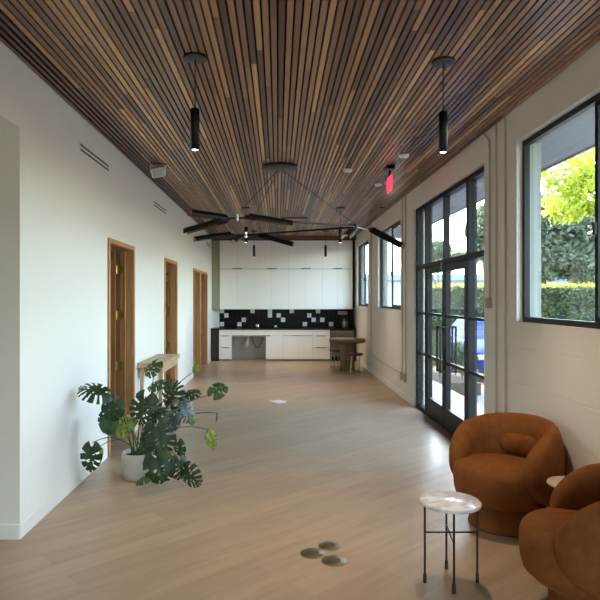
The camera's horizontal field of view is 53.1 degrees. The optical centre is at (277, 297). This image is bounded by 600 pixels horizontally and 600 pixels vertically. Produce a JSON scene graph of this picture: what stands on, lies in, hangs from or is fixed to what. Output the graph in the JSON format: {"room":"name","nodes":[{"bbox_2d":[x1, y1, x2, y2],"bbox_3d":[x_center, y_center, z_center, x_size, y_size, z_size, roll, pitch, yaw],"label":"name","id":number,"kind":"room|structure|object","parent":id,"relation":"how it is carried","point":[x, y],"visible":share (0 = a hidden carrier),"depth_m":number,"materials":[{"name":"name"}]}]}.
{"room":"lobby","nodes":[
{"label":"lobby","id":0,"kind":"room"},
{"bbox_2d":[0,40,212,523],"bbox_3d":[-1.895,-0.115,6.325,0.150,3.630,21.050,0,0,0],"label":"wall","id":1,"kind":"structure","parent":0,"point":[60,210],"depth_m":5.02,"materials":[{"name":"white paint"}]},
{"bbox_2d":[79,142,108,172],"bbox_3d":[-1.817,-1.387,5.975,0.006,0.086,0.950,0,0,0],"label":"air vent","id":2,"kind":"object","parent":1,"relation":"in","point":[83,149],"visible":1,"depth_m":5.90,"materials":[{"name":"white metal"}]},
{"bbox_2d":[19,357,210,538],"bbox_3d":[-1.817,1.647,10.221,0.006,0.105,11.998,0,0,0],"label":"baseboard","id":3,"kind":"structure","parent":1,"relation":"attached to","point":[43,510],"depth_m":4.96,"materials":[{"name":"white paint"}]},
{"bbox_2d":[108,238,134,456],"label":"door","id":4,"kind":"structure","parent":1,"relation":"in","point":[126,269],"depth_m":7.50,"materials":[{"name":"brown wood"}]},
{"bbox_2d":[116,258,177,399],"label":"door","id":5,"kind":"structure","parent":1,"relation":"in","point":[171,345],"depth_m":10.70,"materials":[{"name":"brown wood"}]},
{"bbox_2d":[154,201,165,214],"bbox_3d":[-1.817,-1.387,9.275,0.006,0.086,0.950,0,0,0],"label":"air vent","id":6,"kind":"object","parent":1,"relation":"in","point":[156,205],"visible":1,"depth_m":9.20,"materials":[{"name":"white metal"}]},
{"bbox_2d":[166,268,200,376],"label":"door","id":7,"kind":"structure","parent":1,"relation":"in","point":[196,273],"depth_m":13.88,"materials":[{"name":"brown wood"}]},
{"bbox_2d":[201,271,207,364],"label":"door","id":8,"kind":"structure","parent":1,"relation":"in","point":[204,275],"depth_m":15.30,"materials":[{"name":"brown wood"}]},
{"bbox_2d":[212,240,219,308],"bbox_3d":[-1.708,-0.635,16.665,0.224,1.890,0.370,0,0,0],"label":"trim","id":9,"kind":"structure","parent":1,"relation":"attached to","point":[215,243],"depth_m":16.48,"materials":[{"name":"beige"}]},
{"bbox_2d":[211,236,355,239],"bbox_3d":[0.150,-1.633,16.240,3.940,0.095,0.040,0,0,0],"label":"trim","id":10,"kind":"structure","parent":1,"relation":"attached to","point":[233,237],"depth_m":16.22,"materials":[{"name":"brown wood"}]},
{"bbox_2d":[111,248,119,254],"bbox_3d":[-3.485,-1.250,6.325,3.030,0.100,21.050,0,0,0],"label":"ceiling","id":11,"kind":"structure","parent":0,"point":[115,250],"depth_m":15.48,"materials":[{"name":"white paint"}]},
{"bbox_2d":[116,255,218,326],"bbox_3d":[-1.390,-0.115,16.925,7.420,3.630,0.150,0,0,0],"label":"wall","id":12,"kind":"structure","parent":0,"point":[215,311],"depth_m":16.85,"materials":[{"name":"white paint"}]},
{"bbox_2d":[220,240,253,308],"bbox_3d":[-1.121,-0.635,16.634,0.949,1.890,0.391,0,0,0],"label":"upper cabinet","id":13,"kind":"object","parent":12,"relation":"attached to","point":[236,259],"visible":0.87,"depth_m":16.45,"materials":[{"name":"grey"}]},
{"bbox_2d":[254,240,288,308],"bbox_3d":[-0.177,-0.635,16.634,0.940,1.890,0.391,0,0,0],"label":"upper cabinet","id":14,"kind":"object","parent":12,"relation":"attached to","point":[271,259],"visible":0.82,"depth_m":16.45,"materials":[{"name":"grey"}]},
{"bbox_2d":[219,309,352,326],"bbox_3d":[0.238,0.550,16.840,3.760,0.550,0.019,0,0,0],"label":"backsplash","id":15,"kind":"structure","parent":12,"relation":"attached to","point":[227,317],"depth_m":16.83,"materials":[{"name":"black tile"}]},
{"bbox_2d":[338,311,347,314],"bbox_3d":[1.822,0.420,16.825,0.252,0.084,0.010,0,0,0],"label":"outlet plate","id":16,"kind":"object","parent":15,"relation":"attached to","point":[339,312],"visible":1,"depth_m":16.82,"materials":[{"name":"beige"}]},
{"bbox_2d":[289,240,321,308],"bbox_3d":[0.756,-0.635,16.634,0.927,1.890,0.391,0,0,0],"label":"upper cabinet","id":17,"kind":"object","parent":12,"relation":"attached to","point":[305,257],"visible":0.95,"depth_m":16.45,"materials":[{"name":"grey wood"}]},
{"bbox_2d":[322,240,352,308],"bbox_3d":[1.633,-0.635,16.634,0.825,1.890,0.391,0,0,0],"label":"upper cabinet","id":18,"kind":"object","parent":12,"relation":"attached to","point":[337,267],"visible":1,"depth_m":16.45,"materials":[{"name":"grey wood"}]},
{"bbox_2d":[0,359,547,599],"bbox_3d":[-1.340,1.800,6.325,7.320,0.200,21.450,0,0,0],"label":"floor","id":19,"kind":"structure","parent":0,"point":[346,460],"depth_m":4.61,"materials":[{"name":"brown wood"}]},
{"bbox_2d":[122,447,155,481],"bbox_3d":[-1.312,1.575,5.680,0.326,0.250,0.326,0,0,0],"label":"pot","id":20,"kind":"object","parent":19,"relation":"on","point":[132,459],"depth_m":5.54,"materials":[{"name":"grey ceramic"}]},
{"bbox_2d":[77,359,227,487],"bbox_3d":[-1.129,1.145,5.501,1.312,1.110,0.740,0,0,-9],"label":"monstera","id":21,"kind":"object","parent":19,"relation":"on","point":[140,464],"visible":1,"depth_m":5.36,"materials":[{"name":"green plant"}]},
{"bbox_2d":[138,354,179,429],"bbox_3d":[-1.643,1.270,8.380,0.335,0.860,1.302,0,0,0],"label":"console table","id":22,"kind":"object","parent":19,"relation":"on","point":[169,360],"visible":0.64,"depth_m":8.01,"materials":[{"name":"brown wood"}]},
{"bbox_2d":[211,330,218,360],"bbox_3d":[-1.707,1.278,16.501,0.224,0.843,0.638,0,0,0],"label":"base cabinet","id":23,"kind":"object","parent":19,"relation":"on","point":[214,333],"visible":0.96,"depth_m":16.18,"materials":[{"name":"black wood"}]},
{"bbox_2d":[219,330,232,360],"bbox_3d":[-1.431,1.278,16.501,0.324,0.844,0.638,0,0,0],"label":"base cabinet","id":24,"kind":"object","parent":19,"relation":"on","point":[224,335],"visible":0.98,"depth_m":16.20,"materials":[{"name":"grey wood"}]},
{"bbox_2d":[211,327,355,329],"bbox_3d":[0.138,0.840,16.509,3.914,0.030,0.679,0,0,0],"label":"countertop","id":25,"kind":"structure","parent":24,"relation":"on","point":[213,328],"depth_m":16.23,"materials":[{"name":"black stone"}]},
{"bbox_2d":[342,318,345,327],"bbox_3d":[1.821,0.690,16.550,0.090,0.270,0.090,0,0,0],"label":"glass bottle","id":26,"kind":"object","parent":25,"relation":"on","point":[343,322],"visible":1,"depth_m":16.53,"materials":[{"name":"grey glass"}]},
{"bbox_2d":[231,330,265,358],"bbox_3d":[-0.796,1.278,16.510,0.945,0.844,0.620,0,0,0],"label":"base cabinet","id":27,"kind":"object","parent":19,"relation":"on","point":[238,351],"visible":0.96,"depth_m":16.80,"materials":[{"name":"grey"}]},
{"bbox_2d":[244,336,249,347],"bbox_3d":[-0.859,1.209,16.594,0.159,0.328,0.296,0,0,0],"label":"drain pipe","id":28,"kind":"object","parent":27,"relation":"hanging from","point":[247,342],"visible":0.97,"depth_m":16.48,"materials":[{"name":"white plastic"}]},
{"bbox_2d":[266,330,282,360],"bbox_3d":[-0.092,1.278,16.501,0.464,0.844,0.638,0,0,0],"label":"base cabinet","id":29,"kind":"object","parent":19,"relation":"on","point":[274,338],"visible":0.98,"depth_m":16.20,"materials":[{"name":"grey wood"}]},
{"bbox_2d":[269,400,286,402],"bbox_3d":[0.023,1.697,9.834,0.230,0.006,0.281,0,0,-39],"label":"paper sheet","id":30,"kind":"object","parent":19,"relation":"on","point":[274,401],"visible":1,"depth_m":9.82,"materials":[{"name":"white paper"}]},
{"bbox_2d":[283,330,312,360],"bbox_3d":[0.539,1.278,16.501,0.796,0.844,0.638,0,0,0],"label":"base cabinet","id":31,"kind":"object","parent":19,"relation":"on","point":[297,344],"visible":0.99,"depth_m":16.20,"materials":[{"name":"grey wood"}]},
{"bbox_2d":[300,548,324,558],"bbox_3d":[0.230,1.696,3.990,0.164,0.007,0.164,0,0,0],"label":"floor outlet cover","id":32,"kind":"object","parent":19,"relation":"on","point":[310,553],"visible":1,"depth_m":3.98,"materials":[{"name":"gold metal"}]},
{"bbox_2d":[313,330,329,360],"bbox_3d":[1.170,1.278,16.501,0.467,0.844,0.638,0,0,0],"label":"base cabinet","id":33,"kind":"object","parent":19,"relation":"on","point":[321,344],"visible":0.98,"depth_m":16.20,"materials":[{"name":"grey wood"}]},
{"bbox_2d":[318,541,340,550],"bbox_3d":[0.352,1.696,4.110,0.152,0.007,0.152,0,0,0],"label":"floor outlet cover","id":34,"kind":"object","parent":19,"relation":"on","point":[326,545],"visible":1,"depth_m":4.10,"materials":[{"name":"gold metal"}]},
{"bbox_2d":[321,555,346,566],"bbox_3d":[0.362,1.696,3.875,0.164,0.007,0.164,0,0,0],"label":"floor outlet cover","id":35,"kind":"object","parent":19,"relation":"on","point":[331,560],"visible":1,"depth_m":3.86,"materials":[{"name":"gold metal"}]},
{"bbox_2d":[329,349,339,368],"bbox_3d":[1.400,1.462,14.420,0.330,0.465,0.330,0,0,-20],"label":"metal stool","id":36,"kind":"object","parent":19,"relation":"on","point":[331,350],"visible":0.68,"depth_m":14.30,"materials":[{"name":"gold metal"}]},
{"bbox_2d":[330,330,353,360],"bbox_3d":[1.733,1.279,16.483,0.649,0.842,0.675,0,0,0],"label":"fridge","id":37,"kind":"object","parent":19,"relation":"on","point":[333,333],"visible":0.42,"depth_m":16.17,"materials":[{"name":"black metal"}]},
{"bbox_2d":[329,337,365,370],"bbox_3d":[1.630,1.325,14.120,0.850,0.750,0.850,0,0,0],"label":"pedestal table","id":38,"kind":"object","parent":19,"relation":"on","point":[347,344],"visible":0.98,"depth_m":13.96,"materials":[{"name":"brown wood"}]},
{"bbox_2d":[348,352,362,373],"bbox_3d":[1.740,1.462,13.420,0.330,0.465,0.330,0,0,0],"label":"metal stool","id":39,"kind":"object","parent":19,"relation":"on","point":[353,353],"visible":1,"depth_m":13.32,"materials":[{"name":"brown metal"}]},
{"bbox_2d":[419,491,481,593],"bbox_3d":[1.035,1.458,3.610,0.360,0.484,0.360,0,0,0],"label":"side table","id":40,"kind":"object","parent":19,"relation":"on","point":[447,502],"visible":1,"depth_m":3.58,"materials":[{"name":"white stone"}]},
{"bbox_2d":[449,412,564,537],"bbox_3d":[1.706,1.304,4.504,0.795,0.786,0.819,0,0,-37],"label":"barrel armchair","id":41,"kind":"object","parent":19,"relation":"on","point":[503,460],"visible":0.94,"depth_m":4.31,"materials":[{"name":"orange fabric"}]},
{"bbox_2d":[453,453,541,511],"bbox_3d":[1.643,1.357,4.457,0.639,0.298,0.671,0,0,-37],"label":"seat cushion","id":42,"kind":"object","parent":41,"relation":"on","point":[500,481],"depth_m":4.21,"materials":[{"name":"orange fabric"}]},
{"bbox_2d":[499,433,537,455],"bbox_3d":[1.893,1.141,4.646,0.130,0.157,0.363,0,0,-37],"label":"lumbar cushion","id":43,"kind":"object","parent":41,"relation":"on","point":[511,444],"depth_m":4.66,"materials":[{"name":"orange fabric"}]},
{"bbox_2d":[546,476,564,487],"bbox_3d":[1.945,1.462,3.980,0.300,0.477,0.300,0,0,0],"label":"side table","id":44,"kind":"object","parent":19,"relation":"on","point":[553,481],"visible":0.14,"depth_m":4.02,"materials":[{"name":"beige stone"}]},
{"bbox_2d":[519,463,599,599],"bbox_3d":[1.706,1.304,3.187,0.795,0.786,0.819,0,0,22],"label":"barrel armchair","id":45,"kind":"object","parent":19,"relation":"on","point":[559,544],"visible":1,"depth_m":3.04,"materials":[{"name":"orange fabric"}]},
{"bbox_2d":[519,508,595,599],"bbox_3d":[1.634,1.357,3.217,0.639,0.298,0.671,0,0,22],"label":"seat cushion","id":46,"kind":"object","parent":45,"relation":"on","point":[539,546],"depth_m":3.10,"materials":[{"name":"orange fabric"}]},
{"bbox_2d":[0,0,599,235],"bbox_3d":[0.150,-1.710,6.325,3.940,0.060,21.050,0,0,0],"label":"ceiling","id":47,"kind":"structure","parent":0,"point":[324,88],"depth_m":4.63,"materials":[{"name":"brown wood"}]},
{"bbox_2d":[149,162,165,177],"bbox_3d":[-1.500,-1.586,7.500,0.200,0.189,0.153,0,0,-20],"label":"ceiling speaker","id":48,"kind":"object","parent":47,"relation":"attached to","point":[156,171],"visible":1,"depth_m":7.46,"materials":[{"name":"grey metal"}]},
{"bbox_2d":[152,169,164,177],"bbox_3d":[-1.484,-1.551,7.459,0.154,0.115,0.051,0,0,-13],"label":"grille","id":49,"kind":"object","parent":48,"relation":"attached to","point":[156,173],"depth_m":7.46,"materials":[{"name":"grey"}]},
{"bbox_2d":[183,52,206,150],"bbox_3d":[-0.578,-1.355,4.180,0.164,0.650,0.164,0,0,0],"label":"pendant light","id":50,"kind":"object","parent":47,"relation":"hanging from","point":[195,58],"visible":1,"depth_m":4.15,"materials":[{"name":"grey metal"}]},
{"bbox_2d":[242,207,249,242],"bbox_3d":[-0.594,-1.355,11.140,0.164,0.650,0.164,0,0,0],"label":"pendant light","id":51,"kind":"object","parent":47,"relation":"hanging from","point":[245,228],"visible":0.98,"depth_m":11.12,"materials":[{"name":"grey metal"}]},
{"bbox_2d":[251,230,256,256],"bbox_3d":[-0.600,-1.355,15.000,0.164,0.650,0.164,0,0,0],"label":"pendant light","id":52,"kind":"object","parent":47,"relation":"hanging from","point":[252,230],"visible":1,"depth_m":14.97,"materials":[{"name":"grey metal"}]},
{"bbox_2d":[183,162,404,248],"bbox_3d":[0.005,-1.147,7.824,2.739,1.067,1.935,0,0,-20],"label":"chandelier","id":53,"kind":"object","parent":47,"relation":"hanging from","point":[277,167],"visible":1,"depth_m":7.46,"materials":[{"name":"grey metal"}]},
{"bbox_2d":[282,218,306,221],"bbox_3d":[0.340,-1.668,12.900,0.540,0.024,0.760,0,0,0],"label":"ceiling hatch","id":54,"kind":"object","parent":47,"relation":"attached to","point":[292,219],"visible":0.49,"depth_m":12.69,"materials":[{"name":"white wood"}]},
{"bbox_2d":[322,230,328,256],"bbox_3d":[1.190,-1.355,15.000,0.164,0.650,0.164,0,0,0],"label":"pendant light","id":55,"kind":"object","parent":47,"relation":"hanging from","point":[325,231],"visible":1,"depth_m":14.98,"materials":[{"name":"grey metal"}]},
{"bbox_2d":[336,207,344,242],"bbox_3d":[1.160,-1.355,11.140,0.164,0.650,0.164,0,0,0],"label":"pendant light","id":56,"kind":"object","parent":47,"relation":"hanging from","point":[340,208],"visible":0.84,"depth_m":11.12,"materials":[{"name":"grey metal"}]},
{"bbox_2d":[343,168,352,172],"bbox_3d":[0.910,-1.658,7.820,0.124,0.043,0.124,0,0,0],"label":"ceiling detector","id":57,"kind":"object","parent":47,"relation":"attached to","point":[347,170],"visible":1,"depth_m":7.78,"materials":[{"name":"white plastic"}]},
{"bbox_2d":[384,165,394,193],"bbox_3d":[1.430,-1.518,7.680,0.100,0.325,0.322,0,0,0],"label":"exit sign","id":58,"kind":"object","parent":47,"relation":"hanging from","point":[389,168],"visible":1,"depth_m":7.63,"materials":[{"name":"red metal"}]},
{"bbox_2d":[398,153,408,157],"bbox_3d":[1.470,-1.658,7.020,0.124,0.043,0.124,0,0,0],"label":"ceiling detector","id":59,"kind":"object","parent":47,"relation":"attached to","point":[402,155],"visible":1,"depth_m":6.97,"materials":[{"name":"white plastic"}]},
{"bbox_2d":[431,56,454,153],"bbox_3d":[1.170,-1.355,4.250,0.164,0.650,0.164,0,0,0],"label":"pendant light","id":60,"kind":"object","parent":47,"relation":"hanging from","point":[443,62],"visible":1,"depth_m":4.22,"materials":[{"name":"grey metal"}]},
{"bbox_2d":[353,41,599,475],"bbox_3d":[2.220,-0.115,6.325,0.200,3.630,21.050,0,0,0],"label":"wall","id":61,"kind":"structure","parent":0,"point":[553,371],"depth_m":5.50,"materials":[{"name":"beige paint"}]},
{"bbox_2d":[353,241,354,307],"bbox_3d":[2.083,-0.655,16.700,0.074,1.850,0.300,0,0,0],"label":"trim","id":62,"kind":"structure","parent":61,"relation":"attached to","point":[353,241],"depth_m":16.55,"materials":[{"name":"black metal"}]},
{"bbox_2d":[361,246,364,303],"bbox_3d":[2.277,-0.590,15.105,0.115,1.660,2.090,0,0,0],"label":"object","id":63,"kind":"structure","parent":61,"relation":"attached to","point":[363,247],"depth_m":16.11,"materials":[{"name":"grey paint"}]},
{"bbox_2d":[359,241,367,306],"bbox_3d":[2.189,-0.590,15.105,0.062,1.600,2.030,0,0,0],"label":"window","id":64,"kind":"structure","parent":61,"relation":"in","point":[365,244],"depth_m":15.99,"materials":[{"name":"black metal"}]},
{"bbox_2d":[371,351,399,372],"bbox_3d":[2.108,-0.189,11.925,0.021,2.978,3.370,0,0,0],"label":"conduit","id":65,"kind":"object","parent":61,"relation":"attached to","point":[371,351],"visible":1,"depth_m":11.82,"materials":[{"name":"beige metal"}]},
{"bbox_2d":[380,220,400,309],"bbox_3d":[2.189,-0.590,11.545,0.062,1.600,2.350,0,0,0],"label":"window","id":66,"kind":"structure","parent":61,"relation":"in","point":[397,224],"depth_m":12.34,"materials":[{"name":"black metal"}]},
{"bbox_2d":[383,225,400,305],"bbox_3d":[2.277,-0.590,11.545,0.115,1.660,2.410,0,0,0],"label":"trim","id":67,"kind":"structure","parent":61,"relation":"attached to","point":[385,243],"depth_m":12.71,"materials":[{"name":"grey paint"}]},
{"bbox_2d":[400,199,402,379],"bbox_3d":[2.097,-0.144,10.180,0.044,3.068,0.070,0,0,0],"label":"conduit","id":68,"kind":"object","parent":61,"relation":"attached to","point":[401,372],"visible":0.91,"depth_m":10.17,"materials":[{"name":"beige metal"}]},
{"bbox_2d":[403,196,406,381],"bbox_3d":[2.097,-0.144,9.920,0.044,3.068,0.070,0,0,0],"label":"conduit","id":69,"kind":"object","parent":61,"relation":"attached to","point":[404,374],"visible":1,"depth_m":9.91,"materials":[{"name":"beige metal"}]},
{"bbox_2d":[415,166,483,435],"bbox_3d":[2.197,0.155,7.780,0.225,3.090,3.220,0,0,0],"label":"door","id":70,"kind":"structure","parent":61,"relation":"in","point":[442,413],"depth_m":7.79,"materials":[{"name":"grey metal"}]},
{"bbox_2d":[355,356,549,507],"bbox_3d":[2.115,1.647,6.325,0.011,0.105,21.050,0,0,0],"label":"baseboard","id":71,"kind":"structure","parent":61,"relation":"attached to","point":[395,389],"depth_m":11.35,"materials":[{"name":"white paint"}]},
{"bbox_2d":[483,133,491,307],"bbox_3d":[2.097,-0.791,6.041,0.044,1.783,0.192,0,0,0],"label":"conduit","id":72,"kind":"object","parent":61,"relation":"attached to","point":[488,301],"visible":1,"depth_m":5.97,"materials":[{"name":"beige metal"}]},
{"bbox_2d":[495,124,496,412],"bbox_3d":[2.108,-0.044,5.800,0.021,3.268,0.021,0,0,0],"label":"conduit","id":73,"kind":"object","parent":61,"relation":"attached to","point":[495,124],"visible":0.6,"depth_m":5.79,"materials":[{"name":"beige metal"}]},
{"bbox_2d":[504,117,505,411],"bbox_3d":[2.108,-0.044,5.570,0.021,3.268,0.021,0,0,0],"label":"conduit","id":74,"kind":"object","parent":61,"relation":"attached to","point":[504,117],"visible":0.6,"depth_m":5.56,"materials":[{"name":"beige metal"}]},
{"bbox_2d":[522,92,599,328],"bbox_3d":[2.189,-0.590,4.130,0.062,1.600,2.400,0,0,0],"label":"window","id":75,"kind":"structure","parent":61,"relation":"in","point":[593,101],"depth_m":4.69,"materials":[{"name":"black metal"}]},
{"bbox_2d":[530,106,594,317],"bbox_3d":[2.277,-0.590,4.130,0.115,1.660,2.460,0,0,0],"label":"trim","id":76,"kind":"structure","parent":61,"relation":"attached to","point":[535,148],"depth_m":5.32,"materials":[{"name":"grey paint"}]},
{"bbox_2d":[388,111,594,238],"bbox_3d":[2.920,-1.775,6.475,1.200,0.150,21.350,0,0,0],"label":"soffit","id":77,"kind":"structure","parent":0,"point":[580,135],"depth_m":6.87,"materials":[{"name":"grey paint"}]},
{"bbox_2d":[432,144,594,223],"bbox_3d":[3.515,-1.850,6.475,0.030,0.340,21.350,0,0,0],"label":"trim","id":78,"kind":"structure","parent":77,"relation":"attached to","point":[592,146],"depth_m":7.49,"materials":[{"name":"grey paint"}]},
{"bbox_3d":[-3.485,0.225,4.325,3.030,2.950,0.190,0,0,0],"label":"wall","id":79,"kind":"structure","parent":0,"visible":0},
{"bbox_2d":[0,524,19,539],"bbox_3d":[-3.410,1.647,4.224,3.180,0.105,0.012,0,0,0],"label":"baseboard","id":80,"kind":"structure","parent":79,"relation":"attached to","point":[7,531],"depth_m":4.22,"materials":[{"name":"white paint"}]},
{"label":"outside","id":81,"kind":"structure","parent":0,"visible":0},
{"bbox_3d":[0.000,2.130,75.000,120.000,0.140,90.000,0,0,0],"label":"lot","id":82,"kind":"object","parent":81,"visible":0},
{"bbox_2d":[432,239,465,285],"bbox_3d":[9.940,-0.736,36.029,3.240,5.592,1.790,0,0,0],"label":"broadleaf tree","id":83,"kind":"object","parent":82,"relation":"on","point":[437,246],"visible":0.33,"depth_m":35.62,"materials":[{"name":"green plant"}]},
{"bbox_2d":[366,274,591,305],"bbox_3d":[23.000,0.130,49.950,40.800,3.860,8.900,0,0,0],"label":"building","id":84,"kind":"structure","parent":82,"relation":"on","point":[455,278],"depth_m":46.00,"materials":[{"name":"grey paint"}]},
{"bbox_2d":[477,261,592,273],"bbox_3d":[31.500,-1.020,62.000,19.600,6.160,8.600,0,0,0],"label":"building","id":85,"kind":"structure","parent":82,"relation":"on","point":[480,270],"depth_m":65.18,"materials":[{"name":"beige paint"}]},
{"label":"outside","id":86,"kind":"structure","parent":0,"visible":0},
{"bbox_2d":[432,380,483,416],"bbox_3d":[2.785,1.960,8.900,0.930,0.480,42.200,0,0,0],"label":"path concrete","id":87,"kind":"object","parent":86,"point":[457,400],"depth_m":10.17,"materials":[{"name":"white concrete"}]},
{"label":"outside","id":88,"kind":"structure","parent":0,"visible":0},
{"bbox_2d":[458,373,483,406],"bbox_3d":[31.625,2.130,8.900,56.750,0.140,42.200,0,0,0],"label":"asphalt","id":89,"kind":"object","parent":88,"point":[480,398],"depth_m":12.68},
{"bbox_2d":[432,366,480,394],"bbox_3d":[3.800,1.930,15.100,1.000,0.260,4.800,0,0,0],"label":"planting bed","id":90,"kind":"object","parent":89,"relation":"on","point":[457,383],"visible":0.23,"depth_m":12.93,"materials":[{"name":"soil"}]},
{"bbox_2d":[432,313,441,378],"bbox_3d":[3.594,1.056,13.355,0.540,1.478,0.525,0,0,25],"label":"shrub","id":91,"kind":"object","parent":90,"relation":"on","point":[439,322],"visible":0.35,"depth_m":13.29,"materials":[{"name":"green plant"}]},
{"bbox_2d":[454,340,463,378],"bbox_3d":[4.045,1.366,13.196,0.467,0.859,0.463,0,0,-42],"label":"shrub","id":92,"kind":"object","parent":90,"relation":"on","point":[460,347],"visible":0.36,"depth_m":13.13,"materials":[{"name":"green plant"}]},
{"bbox_2d":[441,319,483,373],"bbox_3d":[5.775,1.325,16.615,1.852,1.470,4.560,0,0,4],"label":"car","id":93,"kind":"object","parent":89,"relation":"on","point":[459,323],"visible":0.06,"depth_m":15.82,"materials":[{"name":"blue paint"}]},
{"bbox_2d":[461,202,483,283],"bbox_3d":[8.986,-1.081,25.865,2.068,6.282,1.826,0,0,0],"label":"broadleaf tree","id":94,"kind":"object","parent":89,"relation":"on","point":[480,210],"visible":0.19,"depth_m":25.59,"materials":[{"name":"green plant"}]},
{"bbox_2d":[432,282,594,324],"bbox_3d":[13.510,0.714,24.138,16.145,2.820,1.528,0,0,0],"label":"clipped hedge","id":95,"kind":"object","parent":89,"relation":"on","point":[569,302],"visible":0.27,"depth_m":23.71,"materials":[{"name":"green plant"}]},
{"bbox_2d":[481,192,594,285],"bbox_3d":[13.908,-1.587,28.980,8.683,7.368,4.288,0,0,0],"label":"broadleaf tree","id":96,"kind":"object","parent":89,"relation":"on","point":[567,250],"visible":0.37,"depth_m":27.64,"materials":[{"name":"green plant"}]},
{"bbox_2d":[541,147,594,224],"bbox_3d":[11.143,-2.125,18.447,6.815,8.370,3.244,0,0,2],"label":"broadleaf tree","id":97,"kind":"object","parent":89,"relation":"on","point":[575,187],"visible":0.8,"depth_m":18.03,"materials":[{"name":"green plant"}]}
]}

